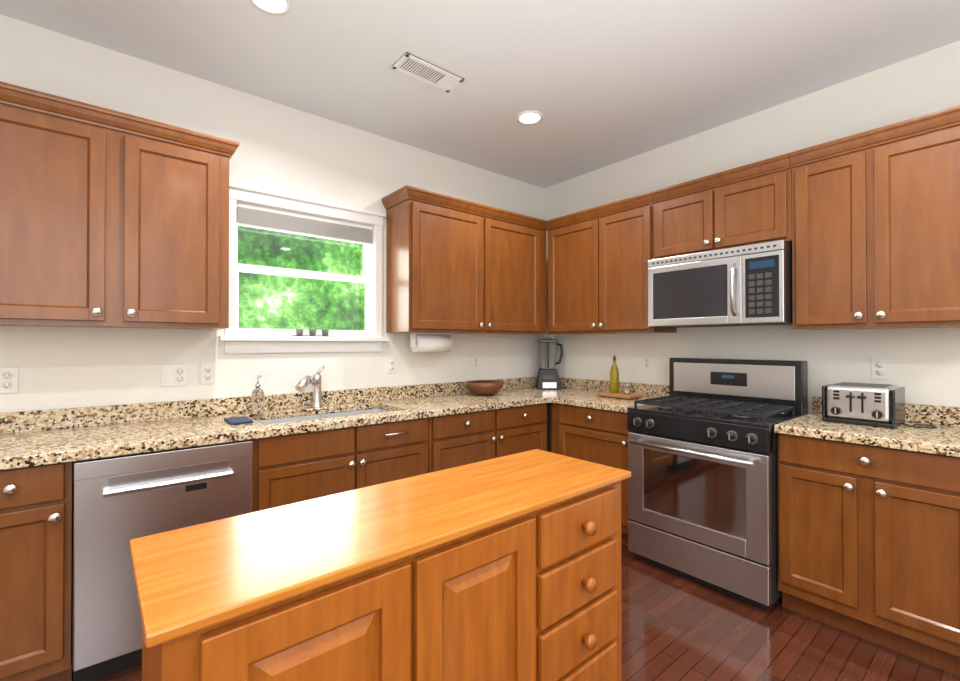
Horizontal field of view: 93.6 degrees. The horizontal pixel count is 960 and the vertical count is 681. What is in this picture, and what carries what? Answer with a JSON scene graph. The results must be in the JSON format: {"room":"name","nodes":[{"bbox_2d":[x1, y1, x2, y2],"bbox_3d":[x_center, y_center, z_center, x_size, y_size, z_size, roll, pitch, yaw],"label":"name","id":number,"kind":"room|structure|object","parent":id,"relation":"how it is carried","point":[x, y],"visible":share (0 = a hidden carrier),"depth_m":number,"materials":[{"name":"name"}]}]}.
{"room":"kitchen","nodes":[
{"label":"kitchen","id":0,"kind":"room"},
{"bbox_2d":[0,14,543,412],"bbox_3d":[-1.152,-0.050,2.834,4.700,2.740,0.150,0,-1,-39],"label":"wall","id":1,"kind":"structure","parent":0,"point":[281,148],"depth_m":2.56,"materials":[{"name":"white paint"}]},
{"bbox_2d":[0,367,18,393],"bbox_3d":[-2.071,0.174,1.973,0.070,0.114,0.008,0,-1,-39],"label":"electrical outlet","id":2,"kind":"object","parent":1,"relation":"attached to","point":[8,379],"visible":1,"depth_m":1.98,"materials":[{"name":"white plastic"}]},
{"bbox_2d":[0,81,238,329],"bbox_3d":[-1.668,-0.527,2.077,0.938,0.928,0.359,0,-1,-39],"label":"upper cabinet","id":3,"kind":"object","parent":1,"relation":"attached to","point":[109,218],"visible":1,"depth_m":1.96,"materials":[{"name":"brown wood"}]},
{"bbox_2d":[161,364,187,386],"bbox_3d":[-1.599,0.182,2.360,0.116,0.114,0.010,0,-1,-39],"label":"electrical outlet","id":4,"kind":"object","parent":1,"relation":"attached to","point":[174,374],"visible":1,"depth_m":2.36,"materials":[{"name":"white plastic"}]},
{"bbox_2d":[200,363,214,383],"bbox_3d":[-1.484,0.179,2.456,0.070,0.114,0.008,0,-1,-39],"label":"electrical outlet","id":5,"kind":"object","parent":1,"relation":"attached to","point":[207,373],"visible":1,"depth_m":2.45,"materials":[{"name":"white plastic"}]},
{"bbox_2d":[218,182,388,353],"bbox_3d":[-1.077,-0.400,2.847,1.020,0.950,0.190,0,-1,-39],"label":"window","id":6,"kind":"structure","parent":1,"relation":"in","point":[235,338],"depth_m":2.80,"materials":[{"name":"white wood"}]},
{"bbox_2d":[237,202,372,244],"bbox_3d":[-1.070,-0.723,2.841,0.836,0.125,0.043,0,-1,-39],"label":"window blinds","id":7,"kind":"object","parent":6,"relation":"attached to","point":[260,217],"visible":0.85,"depth_m":2.79,"materials":[{"name":"white plastic"}]},
{"bbox_2d":[291,329,333,336],"bbox_3d":[-1.048,-0.047,2.829,0.245,0.044,0.070,0,-1,-39],"label":"pots","id":8,"kind":"object","parent":6,"relation":"on","point":[299,332],"visible":0.98,"depth_m":2.81,"materials":[{"name":"grey ceramic"}]},
{"bbox_2d":[387,357,395,372],"bbox_3d":[-0.619,0.172,3.168,0.070,0.114,0.008,0,-1,-39],"label":"electrical outlet","id":9,"kind":"object","parent":1,"relation":"attached to","point":[391,364],"visible":1,"depth_m":3.16,"materials":[{"name":"white plastic"}]},
{"bbox_2d":[385,185,546,334],"bbox_3d":[-0.045,-0.518,3.434,1.310,0.928,0.326,0,-1,-39],"label":"upper cabinet","id":10,"kind":"object","parent":1,"relation":"attached to","point":[454,265],"depth_m":3.16,"materials":[{"name":"brown wood"}]},
{"bbox_2d":[410,332,452,351],"bbox_3d":[-0.340,0.013,3.185,0.320,0.136,0.123,0,-1,-39],"label":"paper towel","id":11,"kind":"object","parent":10,"relation":"attached to","point":[429,342],"visible":1,"depth_m":3.12,"materials":[{"name":"white paper"}]},
{"bbox_2d":[471,355,477,368],"bbox_3d":[-0.040,0.174,3.645,0.070,0.114,0.008,0,-1,-39],"label":"electrical outlet","id":12,"kind":"object","parent":1,"relation":"attached to","point":[474,361],"visible":1,"depth_m":3.64,"materials":[{"name":"white plastic"}]},
{"bbox_2d":[0,0,959,187],"bbox_3d":[0.484,-1.483,0.856,4.700,0.100,5.300,0,-1,-39],"label":"ceiling","id":13,"kind":"structure","parent":0,"point":[598,84],"depth_m":2.26,"materials":[{"name":"white paint"}]},
{"bbox_2d":[249,0,290,14],"bbox_3d":[-0.880,-1.422,1.883,0.169,0.008,0.169,0,-1,-39],"label":"recessed light","id":14,"kind":"object","parent":13,"relation":"in","point":[277,7],"depth_m":1.92,"materials":[{"name":"white"}]},
{"bbox_2d":[392,52,463,91],"bbox_3d":[-0.272,-1.417,2.396,0.360,0.010,0.150,0,-1,-39],"label":"ceiling vent","id":15,"kind":"object","parent":13,"relation":"in","point":[409,64],"visible":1,"depth_m":2.38,"materials":[{"name":"grey metal"}]},
{"bbox_2d":[516,111,542,124],"bbox_3d":[0.317,-1.415,2.868,0.169,0.008,0.169,0,-1,-39],"label":"recessed light","id":16,"kind":"object","parent":13,"relation":"in","point":[526,117],"depth_m":2.86,"materials":[{"name":"white"}]},
{"bbox_2d":[72,544,959,680],"bbox_3d":[0.484,1.357,0.836,4.700,0.100,5.300,0,-1,-39],"label":"floor","id":17,"kind":"structure","parent":0,"point":[676,627],"depth_m":1.96,"materials":[{"name":"brown wood"}]},
{"bbox_2d":[0,461,73,680],"bbox_3d":[-1.802,0.879,1.776,0.310,0.868,0.639,0,-1,-39],"label":"base cabinet","id":18,"kind":"object","parent":17,"relation":"on","point":[36,573],"visible":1,"depth_m":1.60,"materials":[{"name":"brown wood"}]},
{"bbox_2d":[72,440,252,680],"bbox_3d":[-1.429,0.882,2.047,0.600,0.866,0.634,0,-1,-39],"label":"dishwasher","id":19,"kind":"object","parent":17,"relation":"on","point":[120,502],"visible":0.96,"depth_m":1.74,"materials":[{"name":"grey metal"}]},
{"bbox_2d":[251,409,427,511],"bbox_3d":[-0.843,0.884,2.565,0.955,0.868,0.639,0,-1,-39],"label":"base cabinet","id":20,"kind":"object","parent":17,"relation":"on","point":[291,468],"visible":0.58,"depth_m":2.29,"materials":[{"name":"brown wood"}]},
{"bbox_2d":[129,449,630,680],"bbox_3d":[-0.113,0.853,1.128,1.200,0.911,0.427,0,-1,-39],"label":"kitchen island","id":21,"kind":"object","parent":17,"relation":"on","point":[506,568],"visible":1,"depth_m":0.94,"materials":[{"name":"brown wood"}]},
{"bbox_2d":[428,403,546,472],"bbox_3d":[-0.072,0.889,3.199,1.030,0.868,0.639,0,-1,-39],"label":"base cabinet","id":22,"kind":"object","parent":17,"relation":"on","point":[457,440],"visible":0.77,"depth_m":2.92,"materials":[{"name":"brown wood"}]},
{"bbox_2d":[0,377,587,469],"bbox_3d":[-0.775,0.485,2.620,4.076,0.333,0.646,0,-1,-39],"label":"countertop","id":23,"kind":"structure","parent":22,"relation":"on","point":[39,437],"depth_m":2.24,"materials":[{"name":"stone"}]},
{"bbox_2d":[224,416,252,424],"bbox_3d":[-1.208,0.399,2.254,0.100,0.012,0.170,0,-1,-39],"label":"sponge","id":24,"kind":"object","parent":23,"relation":"on","point":[237,420],"visible":1,"depth_m":2.21,"materials":[{"name":"blue"}]},
{"bbox_2d":[251,375,263,413],"bbox_3d":[-1.233,0.299,2.504,0.063,0.215,0.077,0,-1,-39],"label":"soap dispenser","id":25,"kind":"object","parent":23,"relation":"on","point":[257,400],"visible":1,"depth_m":2.49,"materials":[{"name":"clear glass"}]},
{"bbox_2d":[295,366,324,407],"bbox_3d":[-1.017,0.280,2.689,0.196,0.256,0.162,0,-1,-39],"label":"faucet","id":26,"kind":"object","parent":23,"relation":"on","point":[315,380],"visible":1,"depth_m":2.74,"materials":[{"name":"silver metal"}]},
{"bbox_2d":[466,380,503,395],"bbox_3d":[0.039,0.363,3.430,0.294,0.100,0.294,0,-1,-39],"label":"bowl","id":27,"kind":"object","parent":23,"relation":"on","point":[484,387],"visible":1,"depth_m":3.33,"materials":[{"name":"brown wood"}]},
{"bbox_2d":[536,338,562,389],"bbox_3d":[0.607,0.196,3.909,0.226,0.440,0.201,0,0,1],"label":"blender","id":28,"kind":"object","parent":23,"relation":"on","point":[548,378],"visible":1,"depth_m":3.84,"materials":[{"name":"black"}]},
{"bbox_2d":[552,403,630,545],"bbox_3d":[0.949,0.889,3.225,0.639,0.868,0.683,0,-1,-39],"label":"base cabinet","id":29,"kind":"object","parent":17,"relation":"on","point":[597,436],"visible":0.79,"depth_m":3.00,"materials":[{"name":"brown wood"}]},
{"bbox_2d":[548,379,668,412],"bbox_3d":[0.956,0.387,3.209,0.656,0.129,0.646,0,-1,-39],"label":"countertop","id":30,"kind":"structure","parent":29,"relation":"on","point":[573,393],"depth_m":3.32,"materials":[{"name":"stone"}]},
{"bbox_2d":[596,391,642,399],"bbox_3d":[1.011,0.398,3.271,0.170,0.029,0.280,0,-1,-39],"label":"cutting board","id":31,"kind":"object","parent":30,"relation":"on","point":[621,395],"visible":1,"depth_m":3.20,"materials":[{"name":"brown wood"}]},
{"bbox_2d":[610,355,618,392],"bbox_3d":[0.986,0.245,3.303,0.063,0.274,0.063,0,-1,-39],"label":"oil bottle","id":32,"kind":"object","parent":31,"relation":"on","point":[614,379],"visible":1,"depth_m":3.28,"materials":[{"name":"yellow"}]},
{"bbox_2d":[624,384,629,393],"bbox_3d":[1.048,0.347,3.211,0.038,0.069,0.038,0,-1,-39],"label":"salt shaker","id":33,"kind":"object","parent":31,"relation":"on","point":[627,389],"visible":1,"depth_m":3.20,"materials":[{"name":"clear glass"}]},
{"bbox_2d":[627,357,807,609],"bbox_3d":[1.350,0.716,2.615,0.688,1.205,0.762,0,-1,-39],"label":"range","id":34,"kind":"object","parent":17,"relation":"on","point":[703,470],"visible":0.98,"depth_m":2.44,"materials":[{"name":"silver metal"}]},
{"bbox_2d":[777,433,959,675],"bbox_3d":[1.879,0.881,2.096,0.639,0.868,0.700,0,-1,-39],"label":"base cabinet","id":35,"kind":"object","parent":17,"relation":"on","point":[869,542],"visible":1,"depth_m":1.92,"materials":[{"name":"brown wood"}]},
{"bbox_2d":[774,396,959,456],"bbox_3d":[1.926,0.379,2.052,0.631,0.129,0.834,0,-1,-39],"label":"countertop","id":36,"kind":"structure","parent":35,"relation":"on","point":[944,439],"depth_m":2.05,"materials":[{"name":"stone"}]},
{"bbox_2d":[822,382,904,428],"bbox_3d":[1.899,0.312,2.238,0.292,0.186,0.275,0,-1,-39],"label":"toaster","id":37,"kind":"object","parent":36,"relation":"on","point":[874,405],"visible":1,"depth_m":2.16,"materials":[{"name":"silver metal"}]},
{"bbox_2d":[902,423,936,427],"bbox_3d":[2.065,0.401,2.147,0.144,0.006,0.160,0,-1,-39],"label":"cord","id":38,"kind":"object","parent":36,"relation":"on","point":[933,426],"visible":0.92,"depth_m":2.11,"materials":[{"name":"black plastic"}]},
{"bbox_2d":[544,40,959,452],"bbox_3d":[2.288,-0.054,2.234,0.150,2.740,5.150,0,-1,-39],"label":"wall","id":39,"kind":"structure","parent":0,"point":[924,366],"depth_m":2.67,"materials":[{"name":"white paint"}]},
{"bbox_2d":[547,192,675,334],"bbox_3d":[0.956,-0.518,3.447,0.359,0.928,0.938,0,-1,-39],"label":"upper cabinet","id":40,"kind":"object","parent":39,"relation":"attached to","point":[599,257],"visible":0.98,"depth_m":3.29,"materials":[{"name":"brown wood"}]},
{"bbox_2d":[643,355,651,369],"bbox_3d":[1.251,0.164,3.367,0.008,0.114,0.070,0,-1,-39],"label":"electrical outlet","id":41,"kind":"object","parent":39,"relation":"attached to","point":[647,362],"visible":1,"depth_m":3.36,"materials":[{"name":"white plastic"}]},
{"bbox_2d":[651,153,791,258],"bbox_3d":[1.505,-0.758,2.782,0.359,0.456,0.786,0,-1,-39],"label":"upper cabinet","id":42,"kind":"object","parent":39,"relation":"attached to","point":[749,204],"visible":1,"depth_m":2.64,"materials":[{"name":"brown wood"}]},
{"bbox_2d":[648,240,792,327],"bbox_3d":[1.473,-0.307,2.751,0.444,0.430,0.765,0,-1,-39],"label":"microwave","id":43,"kind":"object","parent":42,"relation":"attached to","point":[748,285],"visible":1,"depth_m":2.58,"materials":[{"name":"silver metal"}]},
{"bbox_2d":[789,105,959,329],"bbox_3d":[1.985,-0.526,2.197,0.359,0.928,0.720,0,-1,-39],"label":"upper cabinet","id":44,"kind":"object","parent":39,"relation":"attached to","point":[876,228],"visible":1,"depth_m":2.11,"materials":[{"name":"brown wood"}]},
{"bbox_2d":[871,358,888,379],"bbox_3d":[2.087,0.147,2.352,0.008,0.114,0.070,0,-1,-39],"label":"electrical outlet","id":45,"kind":"object","parent":39,"relation":"attached to","point":[879,368],"visible":1,"depth_m":2.35,"materials":[{"name":"white plastic"}]},
{"label":"outside","id":46,"kind":"structure","parent":0,"visible":0},
{"bbox_2d":[238,226,364,329],"bbox_3d":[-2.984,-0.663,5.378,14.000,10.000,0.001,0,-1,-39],"label":"trees","id":47,"kind":"object","parent":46,"point":[283,261],"depth_m":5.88,"materials":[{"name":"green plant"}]}
]}

